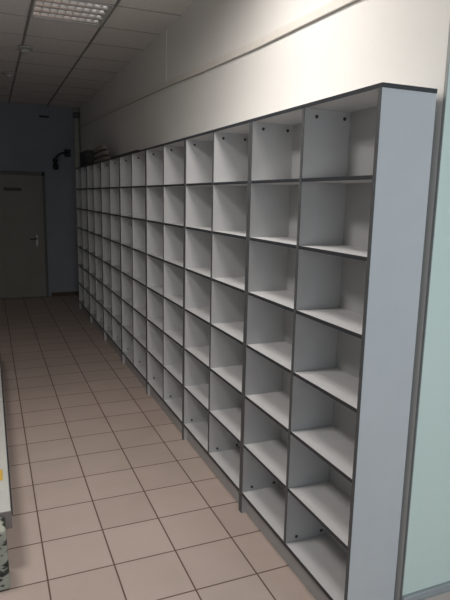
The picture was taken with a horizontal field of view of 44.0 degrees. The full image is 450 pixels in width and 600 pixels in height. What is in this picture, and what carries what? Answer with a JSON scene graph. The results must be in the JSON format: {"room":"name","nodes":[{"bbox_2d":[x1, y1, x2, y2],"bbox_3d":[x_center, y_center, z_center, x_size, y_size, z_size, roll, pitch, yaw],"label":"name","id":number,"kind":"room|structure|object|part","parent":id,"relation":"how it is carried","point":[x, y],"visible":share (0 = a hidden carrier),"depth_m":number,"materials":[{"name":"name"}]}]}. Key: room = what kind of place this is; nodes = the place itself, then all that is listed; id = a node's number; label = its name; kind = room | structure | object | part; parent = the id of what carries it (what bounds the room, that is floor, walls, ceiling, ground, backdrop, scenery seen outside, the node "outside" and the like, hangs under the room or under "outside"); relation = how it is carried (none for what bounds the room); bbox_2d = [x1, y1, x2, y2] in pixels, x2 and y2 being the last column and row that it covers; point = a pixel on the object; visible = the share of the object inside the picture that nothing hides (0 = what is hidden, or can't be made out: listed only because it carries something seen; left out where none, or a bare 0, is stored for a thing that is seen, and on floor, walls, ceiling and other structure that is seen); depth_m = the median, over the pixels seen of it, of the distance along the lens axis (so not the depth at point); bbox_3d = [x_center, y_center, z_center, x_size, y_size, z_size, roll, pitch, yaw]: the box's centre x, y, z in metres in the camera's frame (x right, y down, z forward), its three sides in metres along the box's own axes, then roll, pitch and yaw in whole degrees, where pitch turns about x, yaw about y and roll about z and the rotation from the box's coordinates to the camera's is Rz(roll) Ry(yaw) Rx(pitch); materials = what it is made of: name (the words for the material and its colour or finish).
{"room":"storage room","nodes":[
{"label":"storage room","id":0,"kind":"room"},
{"bbox_2d":[0,102,80,298],"bbox_3d":[-3.708,-1.551,8.910,3.150,3.100,0.120,-3,11,-23],"label":"wall","id":1,"kind":"structure","parent":0,"point":[29,142],"depth_m":9.09,"materials":[{"name":"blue paint"}]},
{"bbox_2d":[0,171,48,298],"bbox_3d":[-3.425,-1.034,9.008,1.035,2.060,0.101,-3,11,-23],"label":"door","id":2,"kind":"structure","parent":1,"relation":"in","point":[23,232],"depth_m":9.07,"materials":[{"name":"grey paint"}]},
{"bbox_3d":[-3.395,-1.770,8.892,0.265,0.050,0.007,-3,11,-23],"label":"sign plate","id":3,"kind":"part","parent":2,"relation":"part of","materials":[{"name":"black plastic"}]},
{"bbox_2d":[39,110,48,117],"bbox_3d":[-2.893,-2.971,8.887,0.150,0.105,0.055,-3,11,-23],"label":"alarm box","id":4,"kind":"object","parent":1,"relation":"attached to","point":[43,113],"visible":1,"depth_m":8.87,"materials":[{"name":"blue paint"}]},
{"bbox_2d":[53,149,70,169],"bbox_3d":[-2.640,-2.285,9.043,0.124,0.340,0.348,8,12,33],"label":"wall bracket","id":5,"kind":"object","parent":1,"relation":"attached to","point":[67,152],"visible":1,"depth_m":8.96,"materials":[{"name":"black plastic"}]},
{"bbox_3d":[-2.589,-2.414,9.143,0.100,0.120,0.020,-3,11,-23],"label":"mounting plate","id":6,"kind":"part","parent":5,"relation":"part of","materials":[{"name":"black plastic"}]},
{"bbox_2d":[51,291,77,296],"bbox_3d":[-2.695,-0.106,9.547,0.539,0.070,0.012,-3,11,-23],"label":"baseboard","id":7,"kind":"structure","parent":1,"relation":"attached to","point":[75,293],"depth_m":9.52,"materials":[{"name":"black plastic"}]},
{"bbox_2d":[0,0,195,107],"bbox_3d":[-0.508,-2.154,3.550,5.000,0.166,12.050,-3,11,-23],"label":"ceiling","id":8,"kind":"structure","parent":0,"point":[68,63],"depth_m":5.33,"materials":[{"name":"tile"}]},
{"bbox_2d":[2,71,15,77],"bbox_3d":[-2.518,-2.622,6.495,0.150,0.060,0.150,-3,11,-23],"label":"smoke detector","id":9,"kind":"object","parent":8,"relation":"attached to","point":[8,74],"visible":1,"depth_m":6.45,"materials":[{"name":"white plastic"}]},
{"bbox_2d":[17,45,32,53],"bbox_3d":[-1.923,-2.401,5.356,0.140,0.060,0.140,-3,11,-23],"label":"smoke detector","id":10,"kind":"object","parent":8,"relation":"attached to","point":[24,49],"visible":1,"depth_m":5.32,"materials":[{"name":"white plastic"}]},
{"bbox_2d":[30,0,113,26],"bbox_3d":[-1.187,-2.264,4.279,0.556,0.092,0.556,-3,11,-23],"label":"ceiling lamp","id":11,"kind":"object","parent":8,"relation":"attached to","point":[72,11],"visible":0.86,"depth_m":4.33,"materials":[{"name":"white metal"}]},
{"bbox_2d":[0,295,315,599],"bbox_3d":[-0.576,1.019,4.133,5.000,0.100,12.050,-3,11,-23],"label":"floor","id":12,"kind":"structure","parent":0,"point":[110,501],"depth_m":3.25,"materials":[{"name":"tile"}]},
{"bbox_2d":[0,517,9,590],"bbox_3d":[-1.110,1.127,2.405,0.326,0.288,0.132,-3,11,-23],"label":"pack","id":13,"kind":"object","parent":12,"relation":"on","point":[4,561],"visible":1,"depth_m":2.41,"materials":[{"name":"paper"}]},
{"bbox_2d":[0,356,12,528],"bbox_3d":[-1.803,0.831,3.902,0.479,0.302,3.206,-3,11,-23],"label":"bench","id":14,"kind":"object","parent":12,"relation":"on","point":[6,510],"visible":0.94,"depth_m":2.86,"materials":[{"name":"laminate"}]},
{"bbox_3d":[-1.185,1.006,2.433,0.474,0.085,0.006,-3,11,-23],"label":"panel","id":15,"kind":"part","parent":14,"relation":"part of","materials":[{"name":"grey laminate"}]},
{"bbox_2d":[73,107,79,295],"bbox_3d":[-2.445,-1.595,9.296,0.108,3.100,0.108,-3,11,-23],"label":"drain pipe","id":16,"kind":"object","parent":12,"relation":"on","point":[76,115],"visible":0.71,"depth_m":9.09,"materials":[{"name":"paint"}]},
{"bbox_2d":[75,165,89,318],"bbox_3d":[-1.908,-0.816,7.909,0.230,2.090,0.998,-3,11,-23],"label":"bookcase","id":17,"kind":"object","parent":12,"relation":"on","point":[81,172],"visible":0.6,"depth_m":7.99,"materials":[{"name":"grey laminate"}]},
{"bbox_3d":[-2.096,-0.893,8.352,0.228,2.075,0.018,-3,11,-23],"label":"panel","id":18,"kind":"part","parent":17,"relation":"part of","materials":[{"name":"grey laminate"}]},
{"bbox_3d":[-2.002,0.164,8.057,0.016,0.106,0.958,-3,11,-23],"label":"kick plate","id":19,"kind":"part","parent":17,"relation":"part of","materials":[{"name":"grey laminate"}]},
{"bbox_2d":[80,150,96,166],"bbox_3d":[-1.826,-1.916,7.572,0.190,0.200,0.570,-3,11,-23],"label":"carton","id":20,"kind":"object","parent":17,"relation":"on","point":[87,157],"visible":0.44,"depth_m":7.31,"materials":[{"name":"black cardboard"}]},
{"bbox_2d":[86,161,103,336],"bbox_3d":[-1.523,-0.642,7.006,0.230,2.090,0.998,-3,11,-23],"label":"bookcase","id":21,"kind":"object","parent":12,"relation":"on","point":[94,169],"visible":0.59,"depth_m":7.09,"materials":[{"name":"grey laminate"}]},
{"bbox_3d":[-1.711,-0.720,7.449,0.228,2.075,0.018,-3,11,-23],"label":"panel","id":22,"kind":"part","parent":21,"relation":"part of","materials":[{"name":"grey laminate"}]},
{"bbox_3d":[-1.544,0.272,7.173,0.221,0.018,0.958,-3,11,-23],"label":"panel","id":23,"kind":"part","parent":21,"relation":"part of","materials":[{"name":"grey laminate"}]},
{"bbox_3d":[-1.617,0.338,7.154,0.016,0.106,0.958,-3,11,-23],"label":"kick plate","id":24,"kind":"part","parent":21,"relation":"part of","materials":[{"name":"grey laminate"}]},
{"bbox_2d":[94,156,109,162],"bbox_3d":[-1.487,-1.692,6.749,0.100,0.071,0.863,-3,11,-21],"label":"bundle","id":25,"kind":"object","parent":21,"relation":"on","point":[104,157],"visible":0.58,"depth_m":6.50,"materials":[{"name":"fabric"}]},
{"bbox_2d":[94,150,109,158],"bbox_3d":[-1.501,-1.768,6.773,0.100,0.071,0.783,-3,11,-21],"label":"bundle","id":26,"kind":"object","parent":25,"relation":"on","point":[102,153],"visible":0.87,"depth_m":6.54,"materials":[{"name":"fabric"}]},
{"bbox_2d":[93,145,106,152],"bbox_3d":[-1.535,-1.852,6.842,0.100,0.071,0.703,-3,11,-21],"label":"bundle","id":27,"kind":"object","parent":26,"relation":"on","point":[100,148],"visible":0.92,"depth_m":6.62,"materials":[{"name":"fabric"}]},
{"bbox_2d":[100,156,121,358],"bbox_3d":[-1.138,-0.468,6.103,0.230,2.090,0.998,-3,11,-23],"label":"bookcase","id":28,"kind":"object","parent":12,"relation":"on","point":[110,172],"visible":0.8,"depth_m":6.18,"materials":[{"name":"grey laminate"}]},
{"bbox_3d":[-1.325,-0.546,6.547,0.228,2.075,0.018,-3,11,-23],"label":"panel","id":29,"kind":"part","parent":28,"relation":"part of","materials":[{"name":"grey laminate"}]},
{"bbox_3d":[-1.246,0.128,6.441,0.219,0.014,0.470,-3,11,-23],"label":"shelf","id":30,"kind":"part","parent":28,"relation":"part of","materials":[{"name":"grey laminate"}]},
{"bbox_3d":[-1.158,0.446,6.270,0.221,0.018,0.958,-3,11,-23],"label":"panel","id":31,"kind":"part","parent":28,"relation":"part of","materials":[{"name":"grey laminate"}]},
{"bbox_3d":[-1.232,0.511,6.251,0.016,0.106,0.958,-3,11,-23],"label":"kick plate","id":32,"kind":"part","parent":28,"relation":"part of","materials":[{"name":"grey laminate"}]},
{"bbox_3d":[-1.057,0.213,5.999,0.219,0.014,0.470,-3,11,-23],"label":"shelf","id":33,"kind":"part","parent":28,"relation":"part of","materials":[{"name":"grey laminate"}]},
{"bbox_3d":[-1.052,-0.061,5.949,0.219,0.014,0.470,-3,11,-23],"label":"shelf","id":34,"kind":"part","parent":28,"relation":"part of","materials":[{"name":"grey laminate"}]},
{"bbox_2d":[119,149,146,393],"bbox_3d":[-0.752,-0.294,5.200,0.230,2.090,0.998,-3,11,-23],"label":"bookcase","id":35,"kind":"object","parent":12,"relation":"on","point":[132,166],"visible":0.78,"depth_m":5.27,"materials":[{"name":"grey laminate"}]},
{"bbox_2d":[110,150,138,157],"bbox_3d":[-0.929,-1.425,5.493,0.180,0.022,1.200,-3,11,-23],"label":"board","id":36,"kind":"object","parent":35,"relation":"on","point":[134,150],"visible":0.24,"depth_m":5.33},
{"bbox_3d":[-0.940,-0.372,5.644,0.228,2.075,0.018,-3,11,-23],"label":"panel","id":37,"kind":"part","parent":35,"relation":"part of","materials":[{"name":"grey laminate"}]},
{"bbox_3d":[-0.849,-0.246,5.437,0.219,0.014,0.470,-3,11,-23],"label":"shelf","id":38,"kind":"part","parent":35,"relation":"part of","materials":[{"name":"grey laminate"}]},
{"bbox_3d":[-0.855,0.028,5.488,0.219,0.014,0.470,-3,11,-23],"label":"shelf","id":39,"kind":"part","parent":35,"relation":"part of","materials":[{"name":"grey laminate"}]},
{"bbox_3d":[-0.861,0.301,5.538,0.219,0.014,0.470,-3,11,-23],"label":"shelf","id":40,"kind":"part","parent":35,"relation":"part of","materials":[{"name":"grey laminate"}]},
{"bbox_3d":[-0.730,-1.314,5.013,0.228,0.015,0.994,-3,11,-23],"label":"panel","id":41,"kind":"part","parent":35,"relation":"part of","materials":[{"name":"grey laminate"}]},
{"bbox_3d":[-0.773,0.620,5.367,0.221,0.018,0.958,-3,11,-23],"label":"panel","id":42,"kind":"part","parent":35,"relation":"part of","materials":[{"name":"grey laminate"}]},
{"bbox_3d":[-0.847,0.685,5.348,0.016,0.106,0.958,-3,11,-23],"label":"kick plate","id":43,"kind":"part","parent":35,"relation":"part of","materials":[{"name":"grey laminate"}]},
{"bbox_3d":[-0.666,0.113,5.046,0.219,0.014,0.470,-3,11,-23],"label":"shelf","id":44,"kind":"part","parent":35,"relation":"part of","materials":[{"name":"grey laminate"}]},
{"bbox_3d":[-0.655,-0.435,4.945,0.219,0.014,0.470,-3,11,-23],"label":"shelf","id":45,"kind":"part","parent":35,"relation":"part of","materials":[{"name":"grey laminate"}]},
{"bbox_3d":[-0.661,-0.161,4.995,0.219,0.014,0.470,-3,11,-23],"label":"shelf","id":46,"kind":"part","parent":35,"relation":"part of","materials":[{"name":"grey laminate"}]},
{"bbox_3d":[-0.672,0.387,5.096,0.219,0.014,0.470,-3,11,-23],"label":"shelf","id":47,"kind":"part","parent":35,"relation":"part of","materials":[{"name":"grey laminate"}]},
{"bbox_2d":[146,138,184,438],"bbox_3d":[-0.367,-0.120,4.297,0.230,2.090,0.998,-3,11,-23],"label":"bookcase","id":48,"kind":"object","parent":12,"relation":"on","point":[165,163],"visible":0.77,"depth_m":4.36,"materials":[{"name":"grey laminate"}]},
{"bbox_3d":[-0.555,-0.198,4.741,0.228,2.075,0.018,-3,11,-23],"label":"panel","id":49,"kind":"part","parent":48,"relation":"part of","materials":[{"name":"grey laminate"}]},
{"bbox_3d":[-0.458,-0.346,4.484,0.219,0.014,0.470,-3,11,-23],"label":"shelf","id":50,"kind":"part","parent":48,"relation":"part of","materials":[{"name":"grey laminate"}]},
{"bbox_3d":[-0.464,-0.072,4.535,0.219,0.014,0.470,-3,11,-23],"label":"shelf","id":51,"kind":"part","parent":48,"relation":"part of","materials":[{"name":"grey laminate"}]},
{"bbox_3d":[-0.475,0.475,4.635,0.219,0.014,0.470,-3,11,-23],"label":"shelf","id":52,"kind":"part","parent":48,"relation":"part of","materials":[{"name":"grey laminate"}]},
{"bbox_3d":[-0.470,0.201,4.585,0.219,0.014,0.470,-3,11,-23],"label":"shelf","id":53,"kind":"part","parent":48,"relation":"part of","materials":[{"name":"grey laminate"}]},
{"bbox_3d":[-0.388,0.794,4.464,0.221,0.018,0.958,-3,11,-23],"label":"panel","id":54,"kind":"part","parent":48,"relation":"part of","materials":[{"name":"grey laminate"}]},
{"bbox_3d":[-0.462,0.859,4.445,0.016,0.106,0.958,-3,11,-23],"label":"kick plate","id":55,"kind":"part","parent":48,"relation":"part of","materials":[{"name":"grey laminate"}]},
{"bbox_3d":[-0.345,-1.141,4.110,0.228,0.015,0.994,-3,11,-23],"label":"panel","id":56,"kind":"part","parent":48,"relation":"part of","materials":[{"name":"grey laminate"}]},
{"bbox_3d":[-0.287,0.560,4.193,0.219,0.014,0.470,-3,11,-23],"label":"shelf","id":57,"kind":"part","parent":48,"relation":"part of","materials":[{"name":"grey laminate"}]},
{"bbox_3d":[-0.281,0.286,4.143,0.219,0.014,0.470,-3,11,-23],"label":"shelf","id":58,"kind":"part","parent":48,"relation":"part of","materials":[{"name":"grey laminate"}]},
{"bbox_3d":[-0.275,0.013,4.093,0.219,0.014,0.470,-3,11,-23],"label":"shelf","id":59,"kind":"part","parent":48,"relation":"part of","materials":[{"name":"grey laminate"}]},
{"bbox_3d":[-0.270,-0.261,4.042,0.219,0.014,0.470,-3,11,-23],"label":"shelf","id":60,"kind":"part","parent":48,"relation":"part of","materials":[{"name":"grey laminate"}]},
{"bbox_2d":[183,119,250,510],"bbox_3d":[0.018,0.054,3.394,0.230,2.090,0.998,-3,11,-23],"label":"bookcase","id":61,"kind":"object","parent":12,"relation":"on","point":[217,161],"visible":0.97,"depth_m":3.43,"materials":[{"name":"grey laminate"}]},
{"bbox_3d":[-0.090,0.649,3.732,0.219,0.014,0.470,-3,11,-23],"label":"shelf","id":62,"kind":"part","parent":61,"relation":"part of","materials":[{"name":"grey laminate"}]},
{"bbox_3d":[-0.085,0.375,3.682,0.219,0.014,0.470,-3,11,-23],"label":"shelf","id":63,"kind":"part","parent":61,"relation":"part of","materials":[{"name":"grey laminate"}]},
{"bbox_3d":[-0.170,-0.024,3.838,0.228,2.075,0.018,-3,11,-23],"label":"panel","id":64,"kind":"part","parent":61,"relation":"part of","materials":[{"name":"grey laminate"}]},
{"bbox_3d":[-0.067,-0.446,3.531,0.219,0.014,0.470,-3,11,-23],"label":"shelf","id":65,"kind":"part","parent":61,"relation":"part of","materials":[{"name":"grey laminate"}]},
{"bbox_3d":[-0.079,0.101,3.632,0.219,0.014,0.470,-3,11,-23],"label":"shelf","id":66,"kind":"part","parent":61,"relation":"part of","materials":[{"name":"grey laminate"}]},
{"bbox_3d":[-0.073,-0.173,3.581,0.219,0.014,0.470,-3,11,-23],"label":"shelf","id":67,"kind":"part","parent":61,"relation":"part of","materials":[{"name":"grey laminate"}]},
{"bbox_3d":[-0.003,0.968,3.561,0.221,0.018,0.958,-3,11,-23],"label":"panel","id":68,"kind":"part","parent":61,"relation":"part of","materials":[{"name":"grey laminate"}]},
{"bbox_3d":[-0.076,1.033,3.542,0.016,0.106,0.958,-3,11,-23],"label":"kick plate","id":69,"kind":"part","parent":61,"relation":"part of","materials":[{"name":"grey laminate"}]},
{"bbox_3d":[0.041,-0.967,3.208,0.228,0.015,0.994,-3,11,-23],"label":"panel","id":70,"kind":"part","parent":61,"relation":"part of","materials":[{"name":"grey laminate"}]},
{"bbox_3d":[0.098,0.734,3.290,0.219,0.014,0.470,-3,11,-23],"label":"shelf","id":71,"kind":"part","parent":61,"relation":"part of","materials":[{"name":"grey laminate"}]},
{"bbox_3d":[0.104,0.460,3.240,0.219,0.014,0.470,-3,11,-23],"label":"shelf","id":72,"kind":"part","parent":61,"relation":"part of","materials":[{"name":"grey laminate"}]},
{"bbox_3d":[0.110,0.186,3.190,0.219,0.014,0.470,-3,11,-23],"label":"shelf","id":73,"kind":"part","parent":61,"relation":"part of","materials":[{"name":"grey laminate"}]},
{"bbox_3d":[0.116,-0.087,3.139,0.219,0.014,0.470,-3,11,-23],"label":"shelf","id":74,"kind":"part","parent":61,"relation":"part of","materials":[{"name":"grey laminate"}]},
{"bbox_3d":[0.121,-0.361,3.089,0.219,0.014,0.470,-3,11,-23],"label":"shelf","id":75,"kind":"part","parent":61,"relation":"part of","materials":[{"name":"grey laminate"}]},
{"bbox_3d":[0.127,-0.635,3.039,0.219,0.014,0.470,-3,11,-23],"label":"shelf","id":76,"kind":"part","parent":61,"relation":"part of","materials":[{"name":"grey laminate"}]},
{"bbox_2d":[240,82,437,599],"bbox_3d":[0.403,0.227,2.491,0.230,2.090,0.998,-3,11,-23],"label":"bookcase","id":77,"kind":"object","parent":12,"relation":"on","point":[339,184],"visible":1,"depth_m":2.36,"materials":[{"name":"grey laminate"}]},
{"bbox_3d":[0.295,0.823,2.829,0.219,0.014,0.470,-3,11,-23],"label":"shelf","id":78,"kind":"part","parent":77,"relation":"part of","materials":[{"name":"grey laminate"}]},
{"bbox_3d":[0.215,0.150,2.935,0.228,2.075,0.018,-3,11,-23],"label":"panel","id":79,"kind":"part","parent":77,"relation":"part of","materials":[{"name":"grey laminate"}]},
{"bbox_3d":[0.301,0.549,2.779,0.219,0.014,0.470,-3,11,-23],"label":"shelf","id":80,"kind":"part","parent":77,"relation":"part of","materials":[{"name":"grey laminate"}]},
{"bbox_3d":[0.306,0.275,2.729,0.219,0.014,0.470,-3,11,-23],"label":"shelf","id":81,"kind":"part","parent":77,"relation":"part of","materials":[{"name":"grey laminate"}]},
{"bbox_3d":[0.312,0.001,2.679,0.219,0.014,0.470,-3,11,-23],"label":"shelf","id":82,"kind":"part","parent":77,"relation":"part of","materials":[{"name":"grey laminate"}]},
{"bbox_3d":[0.318,-0.273,2.628,0.219,0.014,0.470,-3,11,-23],"label":"shelf","id":83,"kind":"part","parent":77,"relation":"part of","materials":[{"name":"grey laminate"}]},
{"bbox_3d":[0.324,-0.546,2.578,0.219,0.014,0.470,-3,11,-23],"label":"shelf","id":84,"kind":"part","parent":77,"relation":"part of","materials":[{"name":"grey laminate"}]},
{"bbox_3d":[0.309,1.207,2.640,0.016,0.106,0.958,-3,11,-23],"label":"kick plate","id":85,"kind":"part","parent":77,"relation":"part of","materials":[{"name":"grey laminate"}]},
{"bbox_3d":[0.382,1.142,2.659,0.221,0.018,0.958,-3,11,-23],"label":"panel","id":86,"kind":"part","parent":77,"relation":"part of","materials":[{"name":"grey laminate"}]},
{"bbox_3d":[0.426,-0.793,2.305,0.228,0.015,0.994,-3,11,-23],"label":"panel","id":87,"kind":"part","parent":77,"relation":"part of","materials":[{"name":"grey laminate"}]},
{"bbox_3d":[0.483,0.908,2.387,0.219,0.014,0.470,-3,11,-23],"label":"shelf","id":88,"kind":"part","parent":77,"relation":"part of","materials":[{"name":"grey laminate"}]},
{"bbox_3d":[0.489,0.634,2.337,0.219,0.014,0.470,-3,11,-23],"label":"shelf","id":89,"kind":"part","parent":77,"relation":"part of","materials":[{"name":"grey laminate"}]},
{"bbox_3d":[0.495,0.360,2.287,0.219,0.014,0.470,-3,11,-23],"label":"shelf","id":90,"kind":"part","parent":77,"relation":"part of","materials":[{"name":"grey laminate"}]},
{"bbox_3d":[0.507,0.177,2.526,0.006,1.968,0.958,-3,11,-23],"label":"panel","id":91,"kind":"part","parent":77,"relation":"part of","materials":[{"name":"white laminate"}]},
{"bbox_3d":[0.501,0.086,2.236,0.219,0.014,0.470,-3,11,-23],"label":"shelf","id":92,"kind":"part","parent":77,"relation":"part of","materials":[{"name":"grey laminate"}]},
{"bbox_3d":[0.507,-0.188,2.186,0.219,0.014,0.470,-3,11,-23],"label":"shelf","id":93,"kind":"part","parent":77,"relation":"part of","materials":[{"name":"grey laminate"}]},
{"bbox_3d":[0.512,-0.461,2.136,0.219,0.014,0.470,-3,11,-23],"label":"shelf","id":94,"kind":"part","parent":77,"relation":"part of","materials":[{"name":"grey laminate"}]},
{"bbox_3d":[0.593,0.320,2.051,0.228,2.075,0.018,-3,11,-23],"label":"panel","id":95,"kind":"part","parent":77,"relation":"part of","materials":[{"name":"grey laminate"}]},
{"bbox_2d":[79,0,449,599],"bbox_3d":[-0.767,-0.903,5.720,0.160,3.100,8.156,-3,11,-23],"label":"wall","id":96,"kind":"structure","parent":0,"point":[363,43],"depth_m":3.00,"materials":[{"name":"beige paint"}]},
{"bbox_2d":[80,0,359,127],"bbox_3d":[-0.805,-1.981,5.439,0.015,0.329,8.000,-3,11,-23],"label":"cable trunking","id":97,"kind":"object","parent":96,"relation":"attached to","point":[333,6],"visible":1,"depth_m":3.21,"materials":[{"name":"beige plastic"}]},
{"bbox_2d":[399,26,449,599],"bbox_3d":[1.640,-0.289,2.349,1.950,2.992,0.023,-3,11,-23],"label":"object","id":98,"kind":"structure","parent":96,"relation":"in","point":[425,575],"depth_m":2.14,"materials":[{"name":"teal glass"}]},
{"bbox_2d":[426,592,449,599],"bbox_3d":[1.607,1.235,2.631,1.949,0.108,0.019,-3,11,-23],"label":"trim","id":99,"kind":"structure","parent":96,"relation":"attached to","point":[446,596],"depth_m":2.32,"materials":[{"name":"beige tile"}]}
]}

